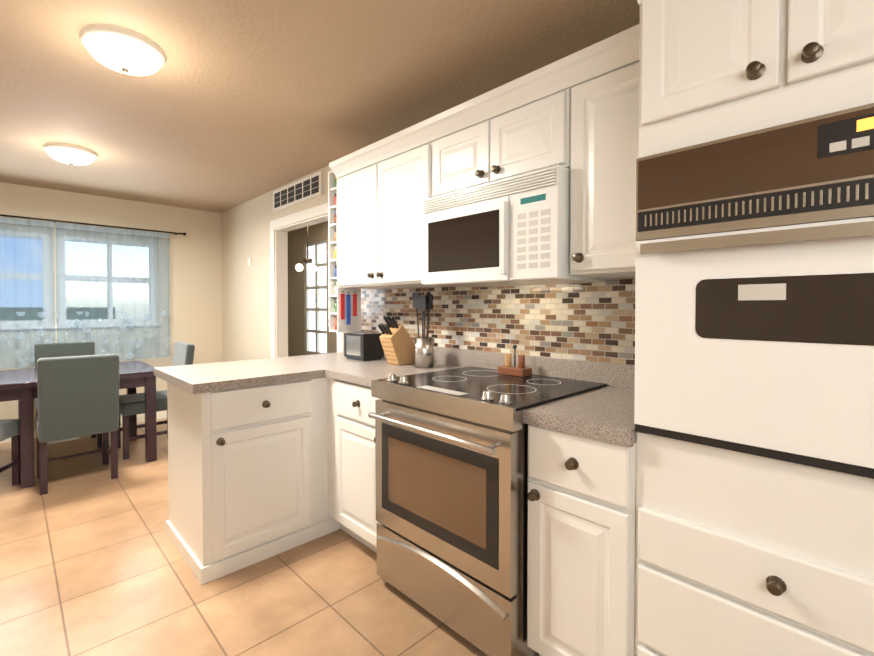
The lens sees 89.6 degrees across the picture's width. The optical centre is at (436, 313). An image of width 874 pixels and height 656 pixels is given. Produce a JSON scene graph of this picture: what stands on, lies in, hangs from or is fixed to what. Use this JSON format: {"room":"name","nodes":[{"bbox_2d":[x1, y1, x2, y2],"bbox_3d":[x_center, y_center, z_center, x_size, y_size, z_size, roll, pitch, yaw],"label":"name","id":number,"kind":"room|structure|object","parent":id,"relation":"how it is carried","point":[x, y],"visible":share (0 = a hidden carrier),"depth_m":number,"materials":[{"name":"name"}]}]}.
{"room":"kitchen","nodes":[
{"label":"kitchen","id":0,"kind":"room"},
{"bbox_2d":[0,182,221,429],"bbox_3d":[-3.958,-0.008,4.244,3.520,2.420,0.120,-1,1,-44],"label":"wall","id":1,"kind":"structure","parent":0,"point":[194,274],"depth_m":4.96,"materials":[{"name":"beige paint"}]},
{"bbox_2d":[0,229,160,329],"bbox_3d":[-3.800,-0.323,4.371,1.790,0.935,0.149,-1,1,-44],"label":"window","id":2,"kind":"structure","parent":1,"relation":"in","point":[66,278],"depth_m":4.40,"materials":[{"name":"white wood"}]},
{"bbox_2d":[0,411,166,443],"bbox_3d":[-3.868,1.162,4.257,3.398,0.080,0.012,-1,1,-44],"label":"baseboard","id":3,"kind":"structure","parent":1,"relation":"attached to","point":[159,415],"depth_m":4.84,"materials":[{"name":"white wood"}]},
{"bbox_2d":[0,214,185,235],"bbox_3d":[-3.710,-0.899,4.304,2.238,0.036,0.117,-1,1,-44],"label":"curtain rod","id":4,"kind":"object","parent":1,"relation":"attached to","point":[175,233],"visible":0.98,"depth_m":4.43,"materials":[{"name":"brown metal"}]},
{"bbox_2d":[0,217,169,368],"bbox_3d":[-3.706,-0.191,4.263,1.970,1.385,0.059,-1,1,-44],"label":"sheer curtain","id":5,"kind":"object","parent":4,"relation":"hanging from","point":[75,322],"visible":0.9,"depth_m":4.41,"materials":[{"name":"white fabric"}]},
{"bbox_2d":[0,418,538,655],"bbox_3d":[-1.162,1.284,2.296,4.790,0.100,9.640,-1,1,-44],"label":"floor","id":6,"kind":"structure","parent":0,"point":[92,562],"depth_m":1.98,"materials":[{"name":"tile"}]},
{"bbox_2d":[0,434,20,485],"bbox_3d":[-3.133,1.044,2.888,0.430,0.359,0.450,0,1,-14],"label":"chair leg","id":7,"kind":"object","parent":6,"relation":"on","point":[14,464],"visible":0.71,"depth_m":3.12,"materials":[{"name":"black wood"}]},
{"bbox_2d":[0,419,19,441],"bbox_3d":[-3.122,0.581,2.835,0.440,0.570,0.552,0,1,-14],"label":"chair","id":8,"kind":"object","parent":7,"relation":"on","point":[9,428],"visible":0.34,"depth_m":3.04,"materials":[{"name":"grey fabric"}]},
{"bbox_2d":[47,437,79,443],"bbox_3d":[-3.570,1.200,4.166,0.280,0.006,0.120,-1,1,-44],"label":"floor vent","id":9,"kind":"object","parent":6,"relation":"in","point":[69,439],"visible":0.52,"depth_m":4.15,"materials":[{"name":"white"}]},
{"bbox_2d":[36,409,101,447],"bbox_3d":[-3.325,1.027,3.983,0.430,0.359,0.450,-1,1,-44],"label":"chair leg","id":10,"kind":"object","parent":6,"relation":"on","point":[99,440],"visible":0.12,"depth_m":3.96,"materials":[{"name":"black wood"}]},
{"bbox_2d":[34,341,94,412],"bbox_3d":[-3.357,0.562,4.009,0.440,0.570,0.552,-1,1,-44],"label":"chair","id":11,"kind":"object","parent":10,"relation":"on","point":[47,350],"visible":0.31,"depth_m":4.13,"materials":[{"name":"grey fabric"}]},
{"bbox_2d":[36,430,117,494],"bbox_3d":[-2.671,1.038,3.266,0.430,0.359,0.450,-1,1,-44],"label":"chair leg","id":12,"kind":"object","parent":6,"relation":"on","point":[107,449],"visible":0.79,"depth_m":3.24,"materials":[{"name":"black wood"}]},
{"bbox_2d":[35,354,118,442],"bbox_3d":[-2.639,0.575,3.225,0.440,0.570,0.552,-1,1,-44],"label":"chair","id":13,"kind":"object","parent":12,"relation":"on","point":[78,396],"visible":0.96,"depth_m":3.03,"materials":[{"name":"grey fabric"}]},
{"bbox_2d":[0,361,156,488],"bbox_3d":[-3.286,0.845,3.272,1.970,0.745,0.930,-1,1,-44],"label":"dining table","id":14,"kind":"object","parent":6,"relation":"on","point":[20,386],"visible":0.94,"depth_m":3.42,"materials":[{"name":"black wood"}]},
{"bbox_2d":[118,410,167,459],"bbox_3d":[-2.583,1.027,3.951,0.450,0.359,0.430,-1,1,-44],"label":"chair leg","id":15,"kind":"object","parent":6,"relation":"on","point":[125,428],"visible":0.46,"depth_m":3.69,"materials":[{"name":"black wood"}]},
{"bbox_2d":[119,342,194,415],"bbox_3d":[-2.550,0.563,3.975,0.552,0.570,0.440,-1,1,-44],"label":"chair","id":16,"kind":"object","parent":15,"relation":"on","point":[134,404],"visible":0.52,"depth_m":3.87,"materials":[{"name":"grey fabric"}]},
{"bbox_2d":[166,378,317,584],"bbox_3d":[-1.087,0.789,2.415,0.538,0.885,0.629,-1,1,-44],"label":"base cabinet","id":17,"kind":"object","parent":6,"relation":"on","point":[269,457],"depth_m":2.18,"materials":[{"name":"white wood"}]},
{"bbox_2d":[154,358,325,393],"bbox_3d":[-1.107,0.327,2.446,0.656,0.043,0.739,-1,1,-44],"label":"countertop","id":18,"kind":"structure","parent":17,"relation":"on","point":[206,378],"depth_m":2.28,"materials":[{"name":"grey stone"}]},
{"bbox_2d":[326,378,378,552],"bbox_3d":[-0.207,0.788,2.467,0.627,0.885,0.559,-1,1,-44],"label":"base cabinet","id":19,"kind":"object","parent":6,"relation":"on","point":[350,433],"depth_m":2.27,"materials":[{"name":"white wood"}]},
{"bbox_2d":[278,352,473,389],"bbox_3d":[-0.458,0.321,2.709,0.640,0.040,1.266,-1,1,-44],"label":"countertop","id":20,"kind":"structure","parent":19,"relation":"on","point":[340,368],"depth_m":2.49,"materials":[{"name":"grey stone"}]},
{"bbox_2d":[344,331,383,360],"bbox_3d":[-0.475,0.210,2.884,0.162,0.176,0.238,-1,1,-44],"label":"toaster","id":21,"kind":"object","parent":20,"relation":"on","point":[363,346],"visible":0.96,"depth_m":2.82,"materials":[{"name":"black plastic"}]},
{"bbox_2d":[378,316,414,364],"bbox_3d":[-0.236,0.157,2.626,0.238,0.290,0.110,-1,1,-44],"label":"knife block","id":22,"kind":"object","parent":20,"relation":"on","point":[397,343],"visible":1,"depth_m":2.58,"materials":[{"name":"brown wood"}]},
{"bbox_2d":[413,291,433,367],"bbox_3d":[-0.069,0.090,2.494,0.110,0.429,0.131,-1,1,-44],"label":"utensil crock","id":23,"kind":"object","parent":20,"relation":"on","point":[424,351],"visible":1,"depth_m":2.46,"materials":[{"name":"silver metal"}]},
{"bbox_2d":[368,366,606,655],"bbox_3d":[0.200,0.756,1.939,0.731,0.966,0.784,-1,1,-44],"label":"range","id":24,"kind":"object","parent":6,"relation":"on","point":[451,455],"visible":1,"depth_m":1.65,"materials":[{"name":"silver metal"}]},
{"bbox_2d":[498,345,531,376],"bbox_3d":[0.382,0.225,2.161,0.080,0.147,0.150,-1,1,-44],"label":"salt","id":25,"kind":"object","parent":24,"relation":"on","point":[519,370],"visible":1,"depth_m":2.13,"materials":[{"name":"brown wood"}]},
{"bbox_2d":[522,422,636,655],"bbox_3d":[0.647,0.802,1.587,0.627,0.885,0.362,-1,1,-44],"label":"base cabinet","id":26,"kind":"object","parent":6,"relation":"on","point":[581,497],"depth_m":1.35,"materials":[{"name":"white wood"}]},
{"bbox_2d":[522,386,636,445],"bbox_3d":[0.642,0.340,1.575,0.640,0.040,0.362,-1,1,-44],"label":"countertop","id":27,"kind":"structure","parent":26,"relation":"on","point":[606,413],"depth_m":1.43,"materials":[{"name":"grey stone"}]},
{"bbox_2d":[635,0,873,655],"bbox_3d":[0.981,0.156,1.197,0.675,2.190,0.644,-1,1,-44],"label":"tall cabinet","id":28,"kind":"object","parent":6,"relation":"on","point":[740,554],"visible":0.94,"depth_m":1.05,"materials":[{"name":"white wood"}]},
{"bbox_2d":[634,103,873,478],"bbox_3d":[0.971,-0.049,1.184,0.630,0.754,0.636,-1,1,-44],"label":"wall oven","id":29,"kind":"object","parent":28,"relation":"in","point":[754,300],"visible":1,"depth_m":1.01,"materials":[{"name":"white metal"}]},
{"bbox_2d":[288,221,336,356],"bbox_3d":[-1.088,-0.029,5.552,0.120,2.420,5.040,-1,1,-44],"label":"wall","id":30,"kind":"structure","parent":0,"point":[297,240],"depth_m":6.39,"materials":[{"name":"beige paint"}]},
{"bbox_2d":[305,240,327,353],"bbox_3d":[-1.646,-0.208,6.095,0.060,1.560,0.640,-1,1,-44],"label":"window","id":31,"kind":"structure","parent":30,"relation":"in","point":[316,312],"depth_m":6.09,"materials":[{"name":"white glass"}]},
{"bbox_2d":[0,0,639,212],"bbox_3d":[-1.162,-1.236,2.256,4.790,0.100,9.640,-1,1,-44],"label":"ceiling","id":32,"kind":"structure","parent":0,"point":[229,104],"depth_m":2.24,"materials":[{"name":"beige paint"}]},
{"bbox_2d":[43,142,97,165],"bbox_3d":[-2.678,-1.139,3.224,0.314,0.123,0.314,-1,1,-44],"label":"ceiling light","id":33,"kind":"object","parent":32,"relation":"attached to","point":[70,154],"visible":1,"depth_m":3.14,"materials":[{"name":"white glass"}]},
{"bbox_2d":[79,24,166,75],"bbox_3d":[-1.375,-1.118,1.939,0.314,0.123,0.314,-1,1,-44],"label":"ceiling light","id":34,"kind":"object","parent":32,"relation":"attached to","point":[123,50],"visible":1,"depth_m":1.86,"materials":[{"name":"white glass"}]},
{"bbox_2d":[295,226,316,271],"bbox_3d":[-1.547,-0.870,5.317,0.267,0.729,0.260,-1,1,-44],"label":"light","id":35,"kind":"object","parent":32,"relation":"hanging from","point":[311,267],"visible":0.85,"depth_m":5.29,"materials":[{"name":"white glass"}]},
{"bbox_2d":[221,165,628,364],"bbox_3d":[0.176,0.019,2.599,0.120,2.420,8.240,-1,1,-44],"label":"wall","id":36,"kind":"structure","parent":0,"point":[246,307],"depth_m":4.79,"materials":[{"name":"beige paint"}]},
{"bbox_2d":[248,258,251,266],"bbox_3d":[-2.022,-0.551,4.749,0.024,0.090,0.060,-1,1,-44],"label":"thermostat","id":37,"kind":"object","parent":36,"relation":"attached to","point":[249,262],"visible":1,"depth_m":4.73,"materials":[{"name":"white plastic"}]},
{"bbox_2d":[273,171,321,211],"bbox_3d":[-1.284,-1.091,3.986,0.016,0.195,0.930,-1,1,-44],"label":"air vent","id":38,"kind":"object","parent":36,"relation":"in","point":[304,189],"visible":1,"depth_m":3.93,"materials":[{"name":"white metal"}]},
{"bbox_2d":[270,203,343,357],"bbox_3d":[-1.149,0.149,3.956,0.137,2.115,1.320,-1,1,-44],"label":"door frame","id":39,"kind":"structure","parent":36,"relation":"attached to","point":[279,270],"depth_m":4.33,"materials":[{"name":"white wood"}]},
{"bbox_2d":[333,128,438,288],"bbox_3d":[-0.224,-0.544,2.663,0.346,0.758,0.897,-1,1,-44],"label":"upper cabinet","id":40,"kind":"object","parent":36,"relation":"attached to","point":[381,193],"depth_m":2.51,"materials":[{"name":"white wood"}]},
{"bbox_2d":[328,171,360,331],"bbox_3d":[-0.627,-0.415,2.989,0.180,1.075,0.120,-1,1,-44],"label":"shelf rack","id":41,"kind":"object","parent":40,"relation":"attached to","point":[337,323],"visible":0.38,"depth_m":2.96,"materials":[{"name":"white wood"}]},
{"bbox_2d":[340,291,356,324],"bbox_3d":[-0.588,-0.037,2.937,0.123,0.221,0.015,-1,1,-44],"label":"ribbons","id":42,"kind":"object","parent":41,"relation":"hanging from","point":[348,308],"visible":1,"depth_m":2.93,"materials":[{"name":"red fabric"}]},
{"bbox_2d":[425,72,560,198],"bbox_3d":[0.354,-0.743,2.064,0.346,0.340,0.756,-1,1,-44],"label":"upper cabinet","id":43,"kind":"object","parent":36,"relation":"attached to","point":[518,133],"depth_m":1.91,"materials":[{"name":"white wood"}]},
{"bbox_2d":[422,165,605,287],"bbox_3d":[0.324,-0.350,2.041,0.432,0.424,0.752,-1,1,-44],"label":"over-the-range microwave","id":44,"kind":"object","parent":43,"relation":"attached to","point":[513,231],"visible":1,"depth_m":1.83,"materials":[{"name":"white plastic"}]},
{"bbox_2d":[358,277,634,364],"bbox_3d":[0.189,0.007,2.497,0.002,0.394,2.324,-1,1,-44],"label":"tile backsplash","id":45,"kind":"structure","parent":36,"relation":"attached to","point":[588,321],"depth_m":2.23,"materials":[{"name":"tile"}]},
{"bbox_2d":[384,346,634,389],"bbox_3d":[0.157,0.255,2.519,0.020,0.099,2.394,-1,1,-44],"label":"backsplash","id":46,"kind":"structure","parent":36,"relation":"attached to","point":[611,374],"depth_m":2.09,"materials":[{"name":"grey stone"}]},
{"bbox_2d":[561,36,638,278],"bbox_3d":[0.747,-0.527,1.663,0.346,0.758,0.363,-1,1,-44],"label":"upper cabinet","id":47,"kind":"object","parent":36,"relation":"attached to","point":[576,114],"depth_m":1.58,"materials":[{"name":"white wood"}]},
{"label":"outside","id":48,"kind":"structure","parent":0,"visible":0},
{"bbox_2d":[0,236,115,320],"bbox_3d":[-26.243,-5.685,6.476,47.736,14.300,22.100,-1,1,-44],"label":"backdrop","id":49,"kind":"structure","parent":48,"point":[26,259],"depth_m":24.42,"materials":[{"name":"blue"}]}
]}

